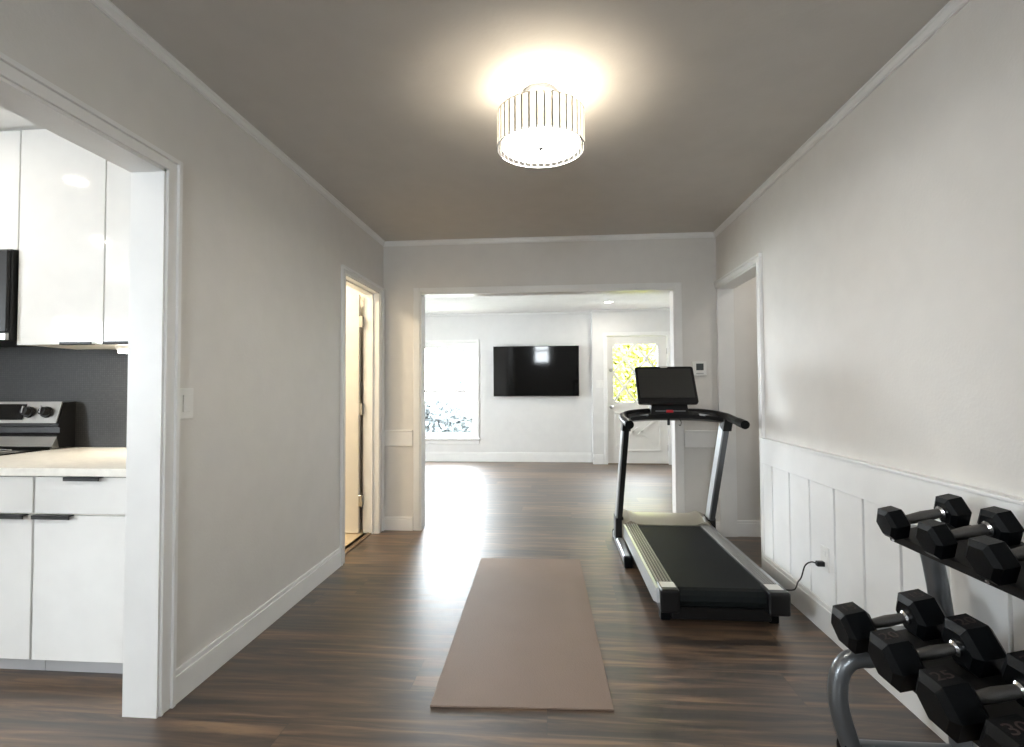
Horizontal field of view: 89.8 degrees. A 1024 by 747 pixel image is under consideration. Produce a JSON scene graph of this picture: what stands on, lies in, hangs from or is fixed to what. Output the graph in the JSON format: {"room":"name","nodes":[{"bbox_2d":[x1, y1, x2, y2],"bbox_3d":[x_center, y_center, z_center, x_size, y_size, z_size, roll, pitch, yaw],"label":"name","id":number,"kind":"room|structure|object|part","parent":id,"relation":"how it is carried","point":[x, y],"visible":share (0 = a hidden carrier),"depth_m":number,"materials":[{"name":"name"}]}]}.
{"room":"home gym","nodes":[
{"label":"home gym","id":0,"kind":"room"},
{"bbox_2d":[0,106,44,130],"bbox_3d":[-3.642,-1.353,0.523,4.195,0.100,5.260,0,-2,5],"label":"ceiling","id":1,"kind":"structure","parent":0,"point":[9,121],"depth_m":2.57,"materials":[{"name":"white paint"}]},
{"bbox_2d":[0,0,382,667],"bbox_3d":[-1.425,-0.089,1.029,0.125,2.620,6.697,0,-2,5],"label":"wall","id":2,"kind":"structure","parent":0,"point":[264,251],"depth_m":2.33,"materials":[{"name":"paint"}]},
{"bbox_2d":[0,76,166,718],"bbox_3d":[-1.413,0.220,1.157,0.133,2.011,1.493,0,-2,5],"label":"trim","id":3,"kind":"structure","parent":2,"relation":"attached to","point":[144,447],"depth_m":1.88,"materials":[{"name":"paint"}]},
{"bbox_2d":[0,52,182,716],"bbox_3d":[-1.341,0.193,1.152,0.020,2.063,1.619,0,-2,5],"label":"trim","id":4,"kind":"structure","parent":2,"relation":"attached to","point":[11,70],"depth_m":1.91,"materials":[{"name":"paint"}]},
{"bbox_2d":[180,388,193,418],"bbox_3d":[-1.276,0.117,2.009,0.013,0.120,0.084,0,-2,5],"label":"light switch","id":5,"kind":"object","parent":2,"relation":"attached to","point":[186,394],"visible":0.79,"depth_m":2.01,"materials":[{"name":"plastic"}]},
{"bbox_2d":[87,0,384,246],"bbox_3d":[-1.351,-1.197,1.125,0.023,0.040,6.557,0,-2,5],"label":"trim","id":6,"kind":"structure","parent":2,"relation":"attached to","point":[106,7],"depth_m":2.15,"materials":[{"name":"paint"}]},
{"bbox_2d":[176,547,340,703],"bbox_3d":[-1.212,1.206,2.690,0.015,0.125,1.519,0,-2,5],"label":"baseboard","id":7,"kind":"structure","parent":2,"relation":"attached to","point":[189,675],"depth_m":2.39,"materials":[{"name":"paint"}]},
{"bbox_2d":[345,294,363,532],"bbox_3d":[-1.593,0.324,4.235,0.729,1.956,0.093,0,-2,4],"label":"door","id":8,"kind":"structure","parent":2,"relation":"in","point":[354,320],"depth_m":4.22,"materials":[{"name":"paint"}]},
{"bbox_2d":[345,532,371,554],"bbox_3d":[-1.194,1.298,3.868,0.040,0.009,0.696,0,-2,5],"label":"trim","id":9,"kind":"structure","parent":2,"relation":"attached to","point":[366,535],"depth_m":3.94,"materials":[{"name":"brown wood"}]},
{"bbox_2d":[340,264,384,565],"bbox_3d":[-1.118,0.285,3.902,0.020,2.035,0.857,0,-2,5],"label":"trim","id":10,"kind":"structure","parent":2,"relation":"attached to","point":[345,270],"depth_m":3.55,"materials":[{"name":"paint"}]},
{"bbox_2d":[346,274,379,533],"bbox_3d":[-1.191,0.308,3.895,0.133,1.989,0.722,0,-2,5],"label":"trim","id":11,"kind":"structure","parent":2,"relation":"attached to","point":[371,330],"depth_m":4.24,"materials":[{"name":"paint"}]},
{"bbox_2d":[0,461,944,746],"bbox_3d":[-1.128,1.344,3.315,9.600,0.124,11.500,0,-2,5],"label":"floor","id":12,"kind":"structure","parent":0,"point":[359,660],"depth_m":2.17,"materials":[{"name":"brown wood"}]},
{"bbox_2d":[0,476,45,669],"bbox_3d":[-2.229,0.852,2.489,0.545,0.832,0.730,0,-2,5],"label":"base cabinet","id":13,"kind":"object","parent":12,"relation":"on","point":[17,493],"visible":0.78,"depth_m":2.13,"materials":[{"name":"paint"}]},
{"bbox_3d":[-2.091,0.593,2.131,0.160,0.016,0.024,0,-2,5],"label":"handle","id":14,"kind":"part","parent":13,"relation":"part of","materials":[{"name":"black metal"}]},
{"bbox_3d":[-2.256,0.885,2.154,0.539,0.590,0.019,0,-2,5],"label":"door","id":15,"kind":"part","parent":13,"relation":"part of","materials":[{"name":"white paint"}]},
{"bbox_3d":[-2.257,0.507,2.165,0.539,0.150,0.019,0,-2,5],"label":"drawer","id":16,"kind":"part","parent":13,"relation":"part of","materials":[{"name":"white paint"}]},
{"bbox_2d":[0,447,125,476],"bbox_3d":[-1.946,0.416,2.476,1.128,0.032,0.735,0,-2,5],"label":"countertop","id":17,"kind":"structure","parent":13,"relation":"on","point":[70,461],"depth_m":2.27,"materials":[{"name":"stone"}]},
{"bbox_2d":[0,402,75,455],"bbox_3d":[-2.878,0.694,2.516,0.788,1.094,0.791,0,-2,5],"label":"range","id":18,"kind":"object","parent":12,"relation":"on","point":[25,427],"visible":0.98,"depth_m":2.81,"materials":[{"name":"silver metal"}]},
{"bbox_2d":[0,448,49,455],"bbox_3d":[-2.896,0.407,2.508,0.758,0.016,0.605,0,-2,5],"label":"cooktop","id":19,"kind":"object","parent":18,"relation":"in","point":[3,451],"depth_m":2.69,"materials":[{"name":"black glass"}]},
{"bbox_3d":[-2.643,0.211,2.798,0.062,0.062,0.050,0,-2,5],"label":"knob","id":20,"kind":"part","parent":18,"relation":"part of","materials":[{"name":"black plastic"}]},
{"bbox_3d":[-2.859,0.214,2.836,0.782,0.116,0.040,0,-2,5],"label":"control panel","id":21,"kind":"part","parent":18,"relation":"part of","materials":[{"name":"metal"}]},
{"bbox_3d":[-2.538,0.210,2.789,0.062,0.062,0.050,0,-2,5],"label":"knob","id":22,"kind":"part","parent":18,"relation":"part of","materials":[{"name":"black plastic"}]},
{"bbox_2d":[31,476,125,673],"bbox_3d":[-1.679,0.848,2.445,0.552,0.832,0.730,0,-2,5],"label":"base cabinet","id":23,"kind":"object","parent":12,"relation":"on","point":[78,617],"visible":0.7,"depth_m":2.11,"materials":[{"name":"paint"}]},
{"bbox_3d":[-1.891,0.591,2.115,0.168,0.016,0.024,0,-2,5],"label":"handle","id":24,"kind":"part","parent":23,"relation":"part of","materials":[{"name":"black metal"}]},
{"bbox_3d":[-1.708,0.503,2.120,0.546,0.150,0.019,0,-2,5],"label":"drawer","id":25,"kind":"part","parent":23,"relation":"part of","materials":[{"name":"white paint"}]},
{"bbox_3d":[-1.760,0.432,2.109,0.157,0.016,0.024,0,-2,5],"label":"handle","id":26,"kind":"part","parent":23,"relation":"part of","materials":[{"name":"black metal"}]},
{"bbox_2d":[430,558,613,710],"bbox_3d":[0.079,1.259,2.721,0.721,0.008,1.677,0,-2,5],"label":"yoga mat","id":27,"kind":"object","parent":12,"relation":"on","point":[525,637],"visible":1,"depth_m":2.35,"materials":[{"name":"plastic"}]},
{"bbox_2d":[612,366,824,623],"bbox_3d":[1.140,0.607,3.280,0.846,1.333,1.546,0,-2,5],"label":"treadmill","id":28,"kind":"object","parent":12,"relation":"on","point":[692,571],"visible":1,"depth_m":3.24,"materials":[{"name":"black plastic"}]},
{"bbox_3d":[0.779,0.751,3.738,0.017,0.766,0.382,0,-2,1],"label":"silver trim","id":29,"kind":"part","parent":28,"relation":"part of","materials":[{"name":"paint"}]},
{"bbox_3d":[0.792,1.246,3.720,0.052,0.060,0.630,0,-2,5],"label":"rail","id":30,"kind":"part","parent":28,"relation":"part of","materials":[{"name":"silver metal"}]},
{"bbox_3d":[0.776,1.131,3.190,0.014,0.093,1.315,0,-2,5],"label":"panel","id":31,"kind":"part","parent":28,"relation":"part of","materials":[{"name":"silver metal"}]},
{"bbox_3d":[0.829,1.126,3.208,0.090,0.074,1.150,0,-2,5],"label":"foot rail","id":32,"kind":"part","parent":28,"relation":"part of","materials":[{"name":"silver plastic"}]},
{"bbox_2d":[622,509,710,539],"bbox_3d":[1.141,1.134,3.885,0.634,0.174,0.300,0,-2,5],"label":"hood","id":33,"kind":"object","parent":28,"relation":"attached to","point":[695,518],"depth_m":3.80,"materials":[{"name":"beige plastic"}]},
{"bbox_3d":[1.114,0.297,3.446,0.771,0.113,0.408,0,-2,5],"label":"handrail","id":34,"kind":"part","parent":28,"relation":"part of","materials":[{"name":"black plastic"}]},
{"bbox_3d":[1.447,0.746,3.684,0.017,0.766,0.382,0,-2,1],"label":"silver trim","id":35,"kind":"part","parent":28,"relation":"part of","materials":[{"name":"paint"}]},
{"bbox_3d":[1.094,1.217,3.197,0.486,0.066,1.285,0,-2,5],"label":"deck frame","id":36,"kind":"part","parent":28,"relation":"part of","materials":[{"name":"black plastic"}]},
{"bbox_3d":[1.348,1.123,3.166,0.074,0.074,1.150,0,-2,5],"label":"foot rail","id":37,"kind":"part","parent":28,"relation":"part of","materials":[{"name":"black plastic"}]},
{"bbox_3d":[1.393,1.128,3.183,0.014,0.093,1.230,0,-2,5],"label":"panel","id":38,"kind":"part","parent":28,"relation":"part of","materials":[{"name":"silver metal"}]},
{"bbox_3d":[1.422,1.089,3.207,0.097,0.316,1.468,0,-2,-3],"label":"power cord","id":39,"kind":"part","parent":28,"relation":"part of","materials":[{"name":"black plastic"}]},
{"bbox_2d":[827,524,1023,746],"bbox_3d":[1.167,0.818,0.984,0.422,0.778,1.363,0,-2,5],"label":"dumbbell rack","id":40,"kind":"object","parent":12,"relation":"on","point":[841,670],"visible":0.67,"depth_m":1.59,"materials":[{"name":"metal"}]},
{"bbox_3d":[1.196,0.998,1.627,0.375,0.383,0.058,0,-2,5],"label":"leg","id":41,"kind":"part","parent":40,"relation":"part of","materials":[{"name":"grey paint"}]},
{"bbox_2d":[831,589,946,653],"bbox_3d":[1.121,0.739,1.535,0.292,0.170,0.134,0,-2,5],"label":"dumbbell","id":42,"kind":"object","parent":40,"relation":"on","point":[920,613],"visible":0.98,"depth_m":1.50,"materials":[{"name":"black rubber"}]},
{"bbox_3d":[1.121,0.739,1.535,0.132,0.055,0.033,0,-2,5],"label":"handle","id":43,"kind":"part","parent":42,"relation":"part of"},
{"bbox_2d":[876,494,971,539],"bbox_3d":[1.228,0.428,1.538,0.236,0.129,0.097,0,-2,5],"label":"dumbbell","id":44,"kind":"object","parent":40,"relation":"on","point":[952,510],"visible":0.98,"depth_m":1.52,"materials":[{"name":"black metal"}]},
{"bbox_3d":[1.228,0.428,1.538,0.130,0.055,0.033,0,-2,5],"label":"handle","id":45,"kind":"part","parent":44,"relation":"part of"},
{"bbox_2d":[868,613,1006,692],"bbox_3d":[1.104,0.730,1.345,0.289,0.177,0.143,0,-2,5],"label":"dumbbell","id":46,"kind":"object","parent":40,"relation":"on","point":[971,643],"visible":1,"depth_m":1.31,"materials":[{"name":"black rubber"}]},
{"bbox_3d":[1.104,0.730,1.345,0.135,0.056,0.033,0,-2,5],"label":"handle","id":47,"kind":"part","parent":46,"relation":"part of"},
{"bbox_2d":[867,629,1023,746],"bbox_3d":[1.113,0.784,0.944,0.205,0.068,1.265,0,-2,5],"label":"shelf","id":48,"kind":"object","parent":40,"relation":"attached to","point":[1010,707],"depth_m":1.30,"materials":[{"name":"metal"}]},
{"bbox_3d":[1.357,0.831,1.618,0.144,0.693,0.068,0,-2,5],"label":"post","id":49,"kind":"part","parent":40,"relation":"part of","materials":[{"name":"grey metal"}]},
{"bbox_2d":[890,525,1023,599],"bbox_3d":[1.206,0.462,0.946,0.194,0.067,1.265,0,-2,5],"label":"shelf","id":50,"kind":"object","parent":40,"relation":"attached to","point":[960,563],"depth_m":1.33,"materials":[{"name":"metal"}]},
{"bbox_2d":[916,650,1023,743],"bbox_3d":[1.090,0.724,1.158,0.293,0.178,0.143,0,-2,5],"label":"dumbbell","id":51,"kind":"object","parent":40,"relation":"on","point":[948,700],"visible":1,"depth_m":1.14,"materials":[{"name":"black rubber"}]},
{"bbox_3d":[1.090,0.724,1.158,0.135,0.056,0.033,0,-2,5],"label":"handle","id":52,"kind":"part","parent":51,"relation":"part of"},
{"bbox_2d":[916,506,1023,559],"bbox_3d":[1.210,0.422,1.364,0.227,0.131,0.102,0,-2,5],"label":"dumbbell","id":53,"kind":"object","parent":40,"relation":"on","point":[936,538],"visible":0.97,"depth_m":1.34,"materials":[{"name":"black metal"}]},
{"bbox_3d":[1.210,0.422,1.364,0.124,0.054,0.033,0,-2,5],"label":"handle","id":54,"kind":"part","parent":53,"relation":"part of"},
{"bbox_2d":[965,535,1023,585],"bbox_3d":[1.197,0.414,1.188,0.234,0.138,0.108,0,-2,5],"label":"dumbbell","id":55,"kind":"object","parent":40,"relation":"on","point":[991,559],"visible":1,"depth_m":1.17,"materials":[{"name":"black rubber"}]},
{"bbox_3d":[1.197,0.414,1.188,0.125,0.054,0.033,0,-2,5],"label":"handle","id":56,"kind":"part","parent":55,"relation":"part of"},
{"bbox_2d":[979,714,1023,746],"bbox_3d":[1.076,0.715,0.967,0.302,0.185,0.150,0,-2,5],"label":"dumbbell","id":57,"kind":"object","parent":40,"relation":"on","point":[1008,730],"visible":1,"depth_m":0.99,"materials":[{"name":"black rubber"}]},
{"bbox_2d":[425,313,591,455],"bbox_3d":[-1.090,0.229,8.492,4.760,2.410,0.160,0,-2,5],"label":"wall","id":58,"kind":"structure","parent":0,"point":[531,424],"depth_m":8.30,"materials":[{"name":"paint"}]},
{"bbox_2d":[425,340,480,443],"bbox_3d":[-1.053,0.300,8.450,1.090,1.695,0.175,0,-2,5],"label":"window","id":59,"kind":"structure","parent":58,"relation":"in","point":[430,438],"depth_m":8.42,"materials":[{"name":"paint"}]},
{"bbox_3d":[-1.052,1.065,8.388,1.090,0.018,0.095,0,-2,5],"label":"sill","id":60,"kind":"part","parent":59,"relation":"part of","materials":[{"name":"paint"}]},
{"bbox_2d":[425,452,591,461],"bbox_3d":[-1.024,1.355,8.367,4.595,0.150,0.015,0,-2,5],"label":"baseboard","id":61,"kind":"structure","parent":58,"relation":"attached to","point":[429,456],"depth_m":8.29,"materials":[{"name":"paint"}]},
{"bbox_2d":[493,346,578,395],"bbox_3d":[0.385,-0.037,8.243,1.367,0.802,0.111,0,-2,5],"label":"television","id":62,"kind":"object","parent":58,"relation":"attached to","point":[517,370],"visible":1,"depth_m":8.20,"materials":[{"name":"black plastic"}]},
{"bbox_2d":[425,308,669,315],"bbox_3d":[-0.194,-0.973,8.263,6.300,0.030,0.220,0,-2,5],"label":"trim","id":63,"kind":"structure","parent":58,"relation":"attached to","point":[652,309],"depth_m":8.29,"materials":[{"name":"paint"}]},
{"bbox_2d":[109,0,949,240],"bbox_3d":[0.072,-1.277,1.012,2.880,0.100,6.557,0,-2,5],"label":"ceiling","id":64,"kind":"structure","parent":0,"point":[391,107],"depth_m":2.13,"materials":[{"name":"paint"}]},
{"bbox_2d":[497,83,584,167],"bbox_3d":[0.122,-1.068,2.182,0.372,0.252,0.372,0,-2,5],"label":"ceiling lamp","id":65,"kind":"object","parent":64,"relation":"attached to","point":[540,126],"visible":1,"depth_m":2.07,"materials":[{"name":"white paint"}]},
{"bbox_2d":[502,127,579,162],"bbox_3d":[0.122,-0.963,2.179,0.332,0.012,0.332,0,-2,5],"label":"diffuser","id":66,"kind":"object","parent":65,"relation":"attached to","point":[519,144],"depth_m":2.16,"materials":[{"name":"white glass"}]},
{"bbox_2d":[425,292,669,313],"bbox_3d":[-0.347,-1.087,6.501,6.600,0.100,4.083,0,-2,5],"label":"ceiling","id":67,"kind":"structure","parent":0,"point":[568,302],"depth_m":7.40,"materials":[{"name":"white paint"}]},
{"bbox_2d":[346,237,760,528],"bbox_3d":[-1.048,0.097,4.415,9.200,2.440,0.120,0,-2,5],"label":"wall","id":68,"kind":"structure","parent":0,"point":[691,262],"depth_m":4.24,"materials":[{"name":"paint"}]},
{"bbox_2d":[384,430,412,445],"bbox_3d":[-0.963,0.543,4.326,0.258,0.135,0.018,0,-2,5],"label":"trim","id":69,"kind":"structure","parent":68,"relation":"attached to","point":[391,437],"depth_m":4.32,"materials":[{"name":"paint"}]},
{"bbox_2d":[384,516,412,530],"bbox_3d":[-0.958,1.258,4.306,0.260,0.112,0.016,0,-2,5],"label":"baseboard","id":70,"kind":"structure","parent":68,"relation":"attached to","point":[390,523],"depth_m":4.30,"materials":[{"name":"paint"}]},
{"bbox_2d":[413,282,684,530],"bbox_3d":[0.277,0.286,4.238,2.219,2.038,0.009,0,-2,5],"label":"trim","id":71,"kind":"structure","parent":68,"relation":"attached to","point":[677,285],"depth_m":4.29,"materials":[{"name":"paint"}]},
{"bbox_2d":[384,232,714,246],"bbox_3d":[0.276,-1.115,4.270,2.760,0.040,0.023,0,-2,5],"label":"trim","id":72,"kind":"structure","parent":68,"relation":"attached to","point":[689,234],"depth_m":4.26,"materials":[{"name":"paint"}]},
{"bbox_2d":[692,362,706,375],"bbox_3d":[1.510,-0.039,4.140,0.109,0.114,0.024,0,-2,5],"label":"thermostat","id":73,"kind":"object","parent":68,"relation":"attached to","point":[699,368],"visible":0.86,"depth_m":4.13,"materials":[{"name":"plastic"}]},
{"bbox_2d":[684,430,717,446],"bbox_3d":[1.522,0.525,4.126,0.267,0.135,0.018,0,-2,5],"label":"trim","id":74,"kind":"structure","parent":68,"relation":"attached to","point":[692,438],"depth_m":4.12,"materials":[{"name":"paint"}]},
{"bbox_2d":[716,522,720,532],"bbox_3d":[1.527,1.240,4.106,0.273,0.112,0.016,0,-2,5],"label":"baseboard","id":75,"kind":"structure","parent":68,"relation":"attached to","point":[717,523],"depth_m":4.09,"materials":[{"name":"paint"}]},
{"bbox_2d":[737,520,760,536],"bbox_3d":[2.662,1.225,4.015,1.756,0.125,0.016,0,-2,5],"label":"baseboard","id":76,"kind":"structure","parent":68,"relation":"attached to","point":[746,528],"depth_m":4.07,"materials":[{"name":"paint"}]},
{"bbox_2d":[591,311,602,461],"bbox_3d":[1.349,0.208,8.195,0.150,2.410,0.360,0,-2,5],"label":"wall","id":77,"kind":"structure","parent":0,"point":[596,317],"depth_m":8.02,"materials":[{"name":"paint"}]},
{"bbox_2d":[593,454,603,463],"bbox_3d":[1.342,1.333,7.976,0.155,0.150,0.015,0,-2,5],"label":"baseboard","id":78,"kind":"structure","parent":77,"relation":"attached to","point":[597,458],"depth_m":7.97,"materials":[{"name":"paint"}]},
{"bbox_2d":[602,310,669,455],"bbox_3d":[2.182,0.199,8.018,1.540,2.410,0.140,0,-2,5],"label":"wall","id":79,"kind":"structure","parent":0,"point":[657,320],"depth_m":8.00,"materials":[{"name":"white paint"}]},
{"bbox_2d":[596,380,602,387],"bbox_3d":[1.369,0.164,8.009,0.110,0.118,0.010,0,-2,5],"label":"light switch","id":80,"kind":"object","parent":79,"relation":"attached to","point":[599,383],"visible":1,"depth_m":8.01,"materials":[{"name":"plastic"}]},
{"bbox_2d":[607,336,667,462],"bbox_3d":[1.954,0.405,7.977,0.929,1.975,0.106,0,-2,5],"label":"door","id":81,"kind":"structure","parent":79,"relation":"in","point":[648,440],"depth_m":7.99,"materials":[{"name":"paint"}]},
{"bbox_3d":[1.948,0.904,7.971,0.700,0.600,0.016,0,-2,5],"label":"panel moulding","id":82,"kind":"part","parent":81,"relation":"part of","materials":[{"name":"paint"}]},
{"bbox_2d":[603,332,671,464],"bbox_3d":[1.951,0.382,8.024,1.043,2.047,0.154,0,-2,5],"label":"trim","id":83,"kind":"structure","parent":79,"relation":"attached to","point":[608,334],"depth_m":7.97,"materials":[{"name":"paint"}]},
{"bbox_2d":[608,463,668,464],"bbox_3d":[1.956,1.399,7.998,0.923,0.013,0.128,0,-2,5],"label":"threshold","id":84,"kind":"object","parent":79,"relation":"attached to","point":[608,463],"depth_m":7.93,"materials":[{"name":"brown wood"}]},
{"bbox_2d":[716,0,1023,497],"bbox_3d":[1.454,-0.018,0.865,0.120,2.440,6.557,0,-2,5],"label":"wall","id":85,"kind":"structure","parent":0,"point":[892,250],"depth_m":1.88,"materials":[{"name":"paint"}]},
{"bbox_2d":[716,264,755,536],"bbox_3d":[1.685,0.290,3.701,0.128,1.986,0.854,0,-2,5],"label":"trim","id":86,"kind":"structure","parent":85,"relation":"attached to","point":[724,293],"depth_m":4.10,"materials":[{"name":"paint"}]},
{"bbox_2d":[714,252,764,568],"bbox_3d":[1.612,0.265,3.675,0.020,2.036,0.912,0,-2,5],"label":"trim","id":87,"kind":"structure","parent":85,"relation":"attached to","point":[756,259],"depth_m":3.25,"materials":[{"name":"paint"}]},
{"bbox_2d":[820,544,829,572],"bbox_3d":[1.508,0.892,2.478,0.008,0.114,0.074,0,-2,5],"label":"wall outlet","id":88,"kind":"object","parent":85,"relation":"attached to","point":[825,555],"visible":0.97,"depth_m":2.46,"materials":[{"name":"plastic"}]},
{"bbox_2d":[713,0,970,236],"bbox_3d":[1.377,-1.216,0.905,0.023,0.040,6.557,0,-2,5],"label":"trim","id":89,"kind":"structure","parent":85,"relation":"attached to","point":[952,7],"depth_m":2.16,"materials":[{"name":"paint"}]},
{"bbox_2d":[763,555,978,746],"bbox_3d":[1.348,1.119,0.383,0.030,0.142,5.643,0,-2,5],"label":"baseboard","id":90,"kind":"structure","parent":85,"relation":"attached to","point":[814,608],"depth_m":2.50,"materials":[{"name":"paint"}]},
{"bbox_2d":[759,438,1023,541],"bbox_3d":[1.341,0.400,0.404,0.038,0.156,5.643,0,-2,5],"label":"trim","id":91,"kind":"structure","parent":85,"relation":"attached to","point":[910,492],"depth_m":2.05,"materials":[{"name":"paint"}]},
{"bbox_2d":[763,464,1023,653],"bbox_3d":[1.352,0.761,0.393,0.018,0.573,5.643,0,-2,5],"label":"wainscoting","id":92,"kind":"structure","parent":85,"relation":"attached to","point":[869,570],"depth_m":2.27,"materials":[{"name":"paint"}]},
{"bbox_3d":[-3.349,0.028,3.040,4.035,2.520,0.120,0,-2,5],"label":"wall","id":93,"kind":"structure","parent":0,"visible":0},
{"bbox_2d":[0,130,21,250],"bbox_3d":[-2.854,-0.920,2.782,0.758,0.613,0.348,0,-2,5],"label":"upper cabinet","id":94,"kind":"object","parent":93,"relation":"attached to","point":[10,141],"visible":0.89,"depth_m":2.60,"materials":[{"name":"white paint"}]},
{"bbox_2d":[0,249,38,346],"bbox_3d":[-2.854,-0.385,2.738,0.752,0.460,0.401,0,-2,5],"label":"microwave","id":95,"kind":"object","parent":94,"relation":"attached to","point":[9,258],"visible":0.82,"depth_m":2.55,"materials":[{"name":"black metal"}]},
{"bbox_3d":[-2.594,-0.409,2.555,0.195,0.410,0.016,0,-2,5],"label":"control panel","id":96,"kind":"part","parent":95,"relation":"part of","materials":[{"name":"black plastic"}]},
{"bbox_2d":[0,347,127,446],"bbox_3d":[-2.856,0.125,2.933,3.034,0.584,0.008,0,-2,5],"label":"backsplash","id":97,"kind":"structure","parent":93,"relation":"attached to","point":[96,380],"depth_m":2.90,"materials":[{"name":"tile"}]},
{"bbox_2d":[17,129,122,349],"bbox_3d":[-2.241,-0.684,2.725,0.465,1.095,0.348,0,-2,5],"label":"upper cabinet","id":98,"kind":"object","parent":93,"relation":"attached to","point":[62,234],"visible":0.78,"depth_m":2.57,"materials":[{"name":"white paint"}]},
{"bbox_3d":[-2.149,-0.149,2.539,0.170,0.015,0.022,0,-2,5],"label":"handle","id":99,"kind":"part","parent":98,"relation":"part of","materials":[{"name":"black metal"}]},
{"bbox_2d":[102,161,130,345],"bbox_3d":[-1.712,-0.688,2.683,0.593,1.095,0.348,0,-2,5],"label":"upper cabinet","id":100,"kind":"object","parent":93,"relation":"attached to","point":[117,259],"visible":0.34,"depth_m":2.54,"materials":[{"name":"white paint"}]},
{"bbox_3d":[-1.925,-0.151,2.521,0.160,0.015,0.022,0,-2,5],"label":"handle","id":101,"kind":"part","parent":100,"relation":"part of","materials":[{"name":"black metal"}]},
{"bbox_2d":[115,346,127,353],"bbox_3d":[-1.961,-0.125,2.691,0.180,0.036,0.080,0,-2,5],"label":"light","id":102,"kind":"object","parent":100,"relation":"attached to","point":[121,349],"visible":0.31,"depth_m":2.66,"materials":[{"name":"beige"}]},
{"label":"outside","id":103,"kind":"structure","parent":0,"visible":0},
{"bbox_2d":[460,405,471,429],"bbox_3d":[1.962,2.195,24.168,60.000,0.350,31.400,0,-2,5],"label":"ground","id":104,"kind":"structure","parent":103,"point":[469,406],"depth_m":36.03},
{"bbox_2d":[425,397,471,432],"bbox_3d":[-1.941,1.192,11.965,2.466,1.312,1.144,0,-2,5],"label":"bush","id":105,"kind":"object","parent":104,"relation":"on","point":[447,417],"visible":0.39,"depth_m":11.67,"materials":[{"name":"grey plant"}]},
{"bbox_2d":[613,344,656,401],"bbox_3d":[2.025,0.206,11.480,4.506,4.301,2.371,0,-2,5],"label":"shrub","id":106,"kind":"object","parent":104,"relation":"on","point":[635,358],"visible":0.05,"depth_m":10.65,"materials":[{"name":"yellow plant"}]}
]}

